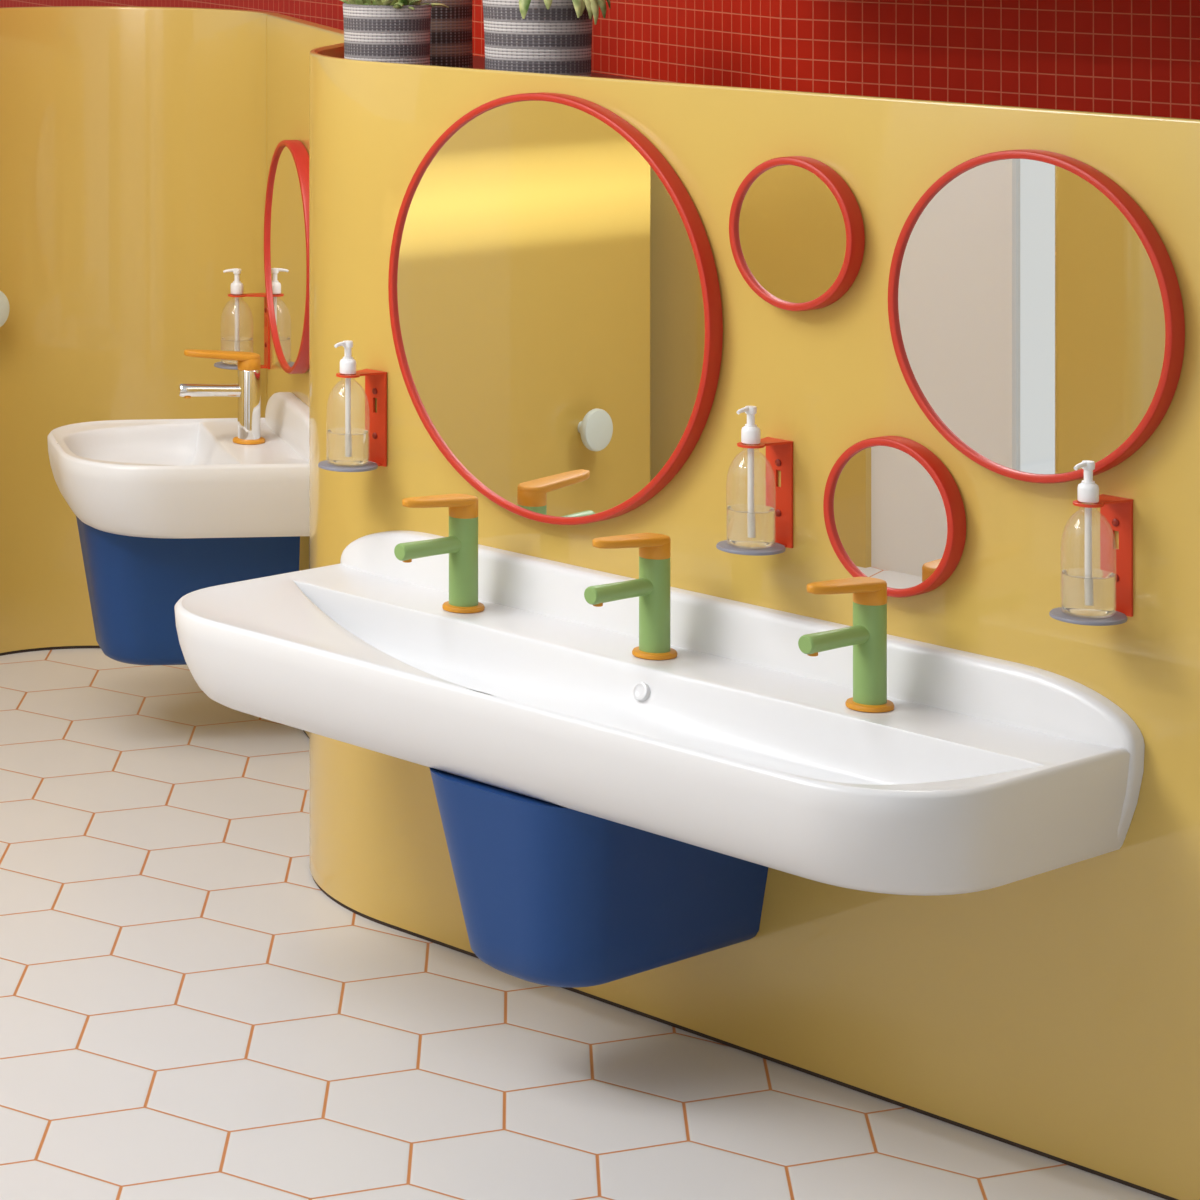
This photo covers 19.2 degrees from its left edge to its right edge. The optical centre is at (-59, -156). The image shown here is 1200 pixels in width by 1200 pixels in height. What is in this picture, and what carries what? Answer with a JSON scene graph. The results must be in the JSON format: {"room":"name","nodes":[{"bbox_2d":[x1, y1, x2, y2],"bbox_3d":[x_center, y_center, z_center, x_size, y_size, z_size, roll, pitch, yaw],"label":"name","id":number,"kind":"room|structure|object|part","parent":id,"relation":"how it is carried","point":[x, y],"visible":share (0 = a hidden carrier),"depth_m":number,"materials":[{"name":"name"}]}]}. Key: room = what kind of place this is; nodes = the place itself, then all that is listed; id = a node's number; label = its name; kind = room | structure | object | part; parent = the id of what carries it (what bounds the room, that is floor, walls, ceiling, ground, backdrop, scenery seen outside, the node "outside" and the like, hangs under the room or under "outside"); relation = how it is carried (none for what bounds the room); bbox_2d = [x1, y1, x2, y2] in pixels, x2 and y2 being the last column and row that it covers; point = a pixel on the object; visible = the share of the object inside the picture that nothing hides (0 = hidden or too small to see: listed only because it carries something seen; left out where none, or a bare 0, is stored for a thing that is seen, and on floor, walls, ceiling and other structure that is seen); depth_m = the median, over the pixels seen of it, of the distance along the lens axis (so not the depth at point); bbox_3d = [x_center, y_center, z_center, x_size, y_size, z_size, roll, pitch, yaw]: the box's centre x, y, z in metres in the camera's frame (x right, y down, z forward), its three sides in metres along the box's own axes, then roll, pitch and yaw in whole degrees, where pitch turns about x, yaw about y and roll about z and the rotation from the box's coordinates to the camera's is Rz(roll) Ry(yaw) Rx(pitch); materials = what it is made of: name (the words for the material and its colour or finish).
{"room":"public restroom","nodes":[
{"label":"public restroom","id":0,"kind":"room"},
{"bbox_2d":[0,6,278,652],"bbox_3d":[-0.869,0.958,5.684,3.535,1.272,0.530,0,0,-38],"label":"wall","id":1,"kind":"structure","parent":0,"point":[133,139],"depth_m":6.78,"materials":[{"name":"yellow paint"}]},
{"bbox_2d":[0,291,9,326],"bbox_3d":[0.090,0.908,6.693,0.080,0.080,0.046,0,0,-38],"label":"wall hook","id":2,"kind":"object","parent":1,"relation":"attached to","point":[4,303],"visible":1,"depth_m":6.69,"materials":[{"name":"white plastic"}]},
{"bbox_2d":[0,646,99,655],"bbox_3d":[-0.868,1.597,5.679,3.501,0.006,0.501,0,0,-38],"label":"baseboard","id":3,"kind":"structure","parent":1,"relation":"attached to","point":[60,647],"depth_m":6.79,"materials":[{"name":"black"}]},
{"bbox_2d":[214,293,269,369],"bbox_3d":[0.569,0.924,6.498,0.104,0.140,0.088,0,0,-5],"label":"bracket","id":4,"kind":"object","parent":1,"relation":"attached to","point":[221,364],"visible":0.72,"depth_m":6.49,"materials":[{"name":"red metal"}]},
{"bbox_2d":[214,361,237,369],"bbox_3d":[0.561,0.989,6.498,0.088,0.005,0.088,0,0,-5],"label":"tray","id":5,"kind":"object","parent":4,"relation":"on","point":[221,365],"depth_m":6.48,"materials":[{"name":"grey metal"}]},
{"bbox_2d":[221,268,253,363],"bbox_3d":[0.561,0.895,6.498,0.063,0.182,0.063,0,0,-5],"label":"soap bottle","id":6,"kind":"object","parent":4,"relation":"on","point":[233,343],"visible":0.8,"depth_m":6.49,"materials":[{"name":"clear plastic"}]},
{"bbox_3d":[0.582,0.856,6.500,0.078,0.003,0.042,0,0,-5],"label":"neck arm","id":7,"kind":"part","parent":4,"relation":"part of","materials":[{"name":"red metal"}]},
{"bbox_3d":[0.605,0.924,6.502,0.030,0.140,0.042,0,0,-5],"label":"plate","id":8,"kind":"part","parent":4,"relation":"part of","materials":[{"name":"red metal"}]},
{"bbox_2d":[267,14,343,735],"bbox_3d":[0.666,0.958,6.168,0.030,1.272,0.700,0,0,-5],"label":"wall","id":9,"kind":"structure","parent":0,"point":[290,40],"depth_m":6.29,"materials":[{"name":"yellow paint"}]},
{"bbox_2d":[47,392,308,538],"bbox_3d":[0.425,1.102,6.130,0.455,0.196,0.496,0,0,-5],"label":"washbasin","id":10,"kind":"object","parent":9,"relation":"attached to","point":[147,478],"visible":0.96,"depth_m":5.92,"materials":[{"name":"white ceramic"}]},
{"bbox_2d":[76,516,299,664],"bbox_3d":[0.431,1.325,6.131,0.375,0.250,0.270,0,0,-5],"label":"pedestal","id":11,"kind":"object","parent":10,"relation":"attached to","point":[135,585],"visible":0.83,"depth_m":6.01,"materials":[{"name":"blue ceramic"}]},
{"bbox_2d":[178,349,264,444],"bbox_3d":[0.503,0.990,6.142,0.156,0.168,0.059,0,0,-5],"label":"tap","id":12,"kind":"object","parent":10,"relation":"on","point":[247,390],"visible":1,"depth_m":6.13,"materials":[{"name":"silver metal"}]},
{"bbox_3d":[0.485,0.980,6.141,0.119,0.027,0.026,0,0,-5],"label":"spout","id":13,"kind":"part","parent":12,"relation":"part of","materials":[{"name":"silver metal"}]},
{"bbox_3d":[0.504,0.925,6.142,0.139,0.036,0.041,0,0,-5],"label":"lever","id":14,"kind":"part","parent":12,"relation":"part of","materials":[{"name":"orange metal"}]},
{"bbox_2d":[264,140,308,373],"bbox_3d":[0.634,0.744,6.182,0.029,0.420,0.420,0,0,-5],"label":"wall mirror","id":15,"kind":"object","parent":9,"relation":"attached to","point":[286,214],"visible":0.87,"depth_m":6.17,"materials":[{"name":"red mirror"}]},
{"bbox_2d":[0,0,779,89],"bbox_3d":[0.717,0.350,7.019,0.120,2.500,4.200,0,0,-16],"label":"wall","id":16,"kind":"structure","parent":0,"point":[733,43],"depth_m":5.32,"materials":[{"name":"red tile"}]},
{"bbox_2d":[0,648,1165,1199],"bbox_3d":[1.097,1.625,4.387,5.320,0.050,7.600,0,0,-38],"label":"floor","id":17,"kind":"structure","parent":0,"point":[186,1014],"depth_m":4.56,"materials":[{"name":"white tile"}]},
{"bbox_2d":[309,35,1199,1199],"bbox_3d":[1.206,0.958,4.439,0.399,1.272,2.927,0,0,-28],"label":"wall","id":18,"kind":"structure","parent":0,"point":[1056,1012],"depth_m":4.36,"materials":[{"name":"yellow paint"}]},
{"bbox_2d":[318,369,386,471],"bbox_3d":[0.604,0.849,5.037,0.104,0.140,0.088,0,0,-38],"label":"bracket","id":19,"kind":"object","parent":18,"relation":"attached to","point":[375,380],"visible":0.91,"depth_m":5.06,"materials":[{"name":"red metal"}]},
{"bbox_2d":[327,340,367,466],"bbox_3d":[0.598,0.820,5.032,0.063,0.182,0.063,0,0,-38],"label":"soap bottle","id":20,"kind":"object","parent":19,"relation":"on","point":[347,445],"visible":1,"depth_m":5.02,"materials":[{"name":"clear plastic"}]},
{"bbox_2d":[318,460,377,471],"bbox_3d":[0.598,0.913,5.032,0.088,0.005,0.088,0,0,-38],"label":"tray","id":21,"kind":"object","parent":19,"relation":"on","point":[370,465],"depth_m":5.01,"materials":[{"name":"grey metal"}]},
{"bbox_3d":[0.614,0.780,5.045,0.078,0.003,0.042,0,0,-38],"label":"neck arm","id":22,"kind":"part","parent":19,"relation":"part of","materials":[{"name":"red metal"}]},
{"bbox_3d":[0.633,0.849,5.059,0.030,0.140,0.042,0,0,-38],"label":"plate","id":23,"kind":"part","parent":19,"relation":"part of","materials":[{"name":"red metal"}]},
{"bbox_2d":[388,92,722,524],"bbox_3d":[0.848,0.647,4.783,0.029,0.600,0.600,0,0,-38],"label":"wall mirror","id":24,"kind":"object","parent":18,"relation":"attached to","point":[555,305],"visible":1,"depth_m":4.76,"materials":[{"name":"red mirror"}]},
{"bbox_2d":[174,530,1144,895],"bbox_3d":[0.845,1.102,4.451,0.442,0.196,1.336,0,0,-38],"label":"washbasin","id":25,"kind":"object","parent":18,"relation":"attached to","point":[983,772],"visible":0.99,"depth_m":4.30,"materials":[{"name":"white ceramic"}]},
{"bbox_2d":[394,494,484,612],"bbox_3d":[0.694,0.990,4.773,0.156,0.168,0.059,0,0,-38],"label":"tap","id":26,"kind":"object","parent":25,"relation":"on","point":[461,544],"visible":1,"depth_m":4.78,"materials":[{"name":"green metal"}]},
{"bbox_3d":[0.679,0.980,4.762,0.119,0.027,0.026,0,0,-38],"label":"spout","id":27,"kind":"part","parent":26,"relation":"part of","materials":[{"name":"green metal"}]},
{"bbox_3d":[0.694,0.925,4.773,0.139,0.036,0.041,0,0,-38],"label":"lever","id":28,"kind":"part","parent":26,"relation":"part of","materials":[{"name":"orange metal"}]},
{"bbox_2d":[429,767,767,987],"bbox_3d":[0.852,1.325,4.465,0.412,0.250,0.290,0,0,-38],"label":"pedestal","id":29,"kind":"object","parent":25,"relation":"attached to","point":[550,894],"visible":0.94,"depth_m":4.34,"materials":[{"name":"blue ceramic"}]},
{"bbox_2d":[584,533,676,659],"bbox_3d":[0.906,0.990,4.500,0.156,0.168,0.059,0,0,-38],"label":"tap","id":30,"kind":"object","parent":25,"relation":"on","point":[652,587],"visible":1,"depth_m":4.51,"materials":[{"name":"green metal"}]},
{"bbox_3d":[0.891,0.980,4.488,0.119,0.027,0.026,0,0,-38],"label":"spout","id":31,"kind":"part","parent":30,"relation":"part of","materials":[{"name":"green metal"}]},
{"bbox_3d":[0.906,0.925,4.500,0.139,0.036,0.041,0,0,-38],"label":"lever","id":32,"kind":"part","parent":30,"relation":"part of","materials":[{"name":"orange metal"}]},
{"bbox_2d":[798,577,893,712],"bbox_3d":[1.117,0.990,4.227,0.156,0.168,0.059,0,0,-38],"label":"tap","id":33,"kind":"object","parent":25,"relation":"on","point":[867,635],"visible":1,"depth_m":4.24,"materials":[{"name":"green metal"}]},
{"bbox_3d":[1.102,0.980,4.215,0.119,0.027,0.026,0,0,-38],"label":"spout","id":34,"kind":"part","parent":33,"relation":"part of","materials":[{"name":"green metal"}]},
{"bbox_3d":[1.117,0.925,4.227,0.139,0.036,0.041,0,0,-38],"label":"lever","id":35,"kind":"part","parent":33,"relation":"part of","materials":[{"name":"orange metal"}]},
{"bbox_2d":[311,874,1177,1199],"bbox_3d":[1.207,1.597,4.439,0.396,0.006,2.926,0,0,-28],"label":"baseboard","id":36,"kind":"structure","parent":18,"relation":"attached to","point":[883,1098],"depth_m":4.44,"materials":[{"name":"brown"}]},
{"bbox_2d":[716,437,792,555],"bbox_3d":[1.058,0.849,4.451,0.104,0.140,0.088,0,0,-38],"label":"bracket","id":37,"kind":"object","parent":18,"relation":"attached to","point":[779,452],"visible":0.89,"depth_m":4.47,"materials":[{"name":"red metal"}]},
{"bbox_2d":[716,540,785,555],"bbox_3d":[1.052,0.913,4.446,0.088,0.005,0.088,0,0,-38],"label":"tray","id":38,"kind":"object","parent":37,"relation":"on","point":[778,547],"depth_m":4.43,"materials":[{"name":"grey"}]},
{"bbox_2d":[727,406,775,548],"bbox_3d":[1.052,0.820,4.446,0.063,0.182,0.063,0,0,-38],"label":"soap bottle","id":39,"kind":"object","parent":37,"relation":"on","point":[750,524],"visible":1,"depth_m":4.43,"materials":[{"name":"clear plastic"}]},
{"bbox_3d":[1.069,0.780,4.459,0.078,0.003,0.042,0,0,-38],"label":"neck arm","id":40,"kind":"part","parent":37,"relation":"part of","materials":[{"name":"red metal"}]},
{"bbox_3d":[1.087,0.849,4.473,0.030,0.140,0.042,0,0,-38],"label":"plate","id":41,"kind":"part","parent":37,"relation":"part of","materials":[{"name":"red metal"}]},
{"bbox_2d":[729,156,864,310],"bbox_3d":[1.110,0.505,4.444,0.029,0.200,0.200,0,0,-38],"label":"wall mirror","id":42,"kind":"object","parent":18,"relation":"attached to","point":[797,236],"visible":1,"depth_m":4.43,"materials":[{"name":"red mirror"}]},
{"bbox_2d":[823,436,965,597],"bbox_3d":[1.204,0.849,4.323,0.029,0.200,0.200,0,0,-38],"label":"wall mirror","id":43,"kind":"object","parent":18,"relation":"attached to","point":[894,513],"visible":0.96,"depth_m":4.31,"materials":[{"name":"red mirror"}]},
{"bbox_2d":[888,149,1184,483],"bbox_3d":[1.326,0.573,4.163,0.029,0.403,0.403,0,0,-38],"label":"wall mirror","id":44,"kind":"object","parent":18,"relation":"attached to","point":[1036,311],"visible":0.99,"depth_m":4.15,"materials":[{"name":"red mirror"}]},
{"bbox_2d":[1049,494,1132,625],"bbox_3d":[1.365,0.849,4.055,0.104,0.140,0.088,0,0,-38],"label":"bracket","id":45,"kind":"object","parent":18,"relation":"attached to","point":[1118,511],"visible":0.88,"depth_m":4.07,"materials":[{"name":"red metal"}]},
{"bbox_2d":[1060,460,1114,617],"bbox_3d":[1.358,0.820,4.050,0.063,0.182,0.063,0,0,-38],"label":"soap bottle","id":46,"kind":"object","parent":45,"relation":"on","point":[1087,591],"visible":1,"depth_m":4.04,"materials":[{"name":"clear plastic"}]},
{"bbox_2d":[1049,607,1127,625],"bbox_3d":[1.358,0.913,4.050,0.088,0.005,0.088,0,0,-38],"label":"tray","id":47,"kind":"object","parent":45,"relation":"on","point":[1119,616],"depth_m":4.03,"materials":[{"name":"grey"}]},
{"bbox_3d":[1.375,0.780,4.063,0.078,0.003,0.042,0,0,-38],"label":"neck arm","id":48,"kind":"part","parent":45,"relation":"part of","materials":[{"name":"red metal"}]},
{"bbox_3d":[1.394,0.849,4.077,0.030,0.140,0.042,0,0,-38],"label":"plate","id":49,"kind":"part","parent":45,"relation":"part of","materials":[{"name":"red metal"}]},
{"bbox_2d":[780,0,1199,118],"bbox_3d":[1.941,0.350,4.146,0.120,2.500,2.200,0,0,-38],"label":"wall","id":50,"kind":"structure","parent":0,"point":[1131,57],"depth_m":4.68,"materials":[{"name":"red tile"}]},
{"bbox_2d":[473,56,648,80],"bbox_3d":[1.364,0.381,4.545,0.705,0.022,2.960,0,0,-30],"label":"trim","id":51,"kind":"structure","parent":50,"relation":"attached to","point":[478,61],"depth_m":5.66,"materials":[{"name":"red"}]},
{"bbox_2d":[340,0,448,64],"bbox_3d":[0.686,0.288,5.240,0.154,0.163,0.151,0,0,-38],"label":"potted plant","id":52,"kind":"object","parent":51,"relation":"on","point":[392,31],"visible":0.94,"depth_m":5.19,"materials":[{"name":"green plant"}]},
{"bbox_2d":[421,0,472,67],"bbox_3d":[0.764,0.236,5.430,0.174,0.268,0.177,0,0,31],"label":"potted plant","id":53,"kind":"object","parent":51,"relation":"on","point":[451,27],"visible":0.45,"depth_m":5.36,"materials":[{"name":"grey plant"}]},
{"bbox_2d":[482,0,610,76],"bbox_3d":[0.875,0.264,5.003,0.178,0.211,0.209,0,0,-8],"label":"potted plant","id":54,"kind":"object","parent":51,"relation":"on","point":[534,36],"visible":0.75,"depth_m":4.94,"materials":[{"name":"green plant"}]}
]}

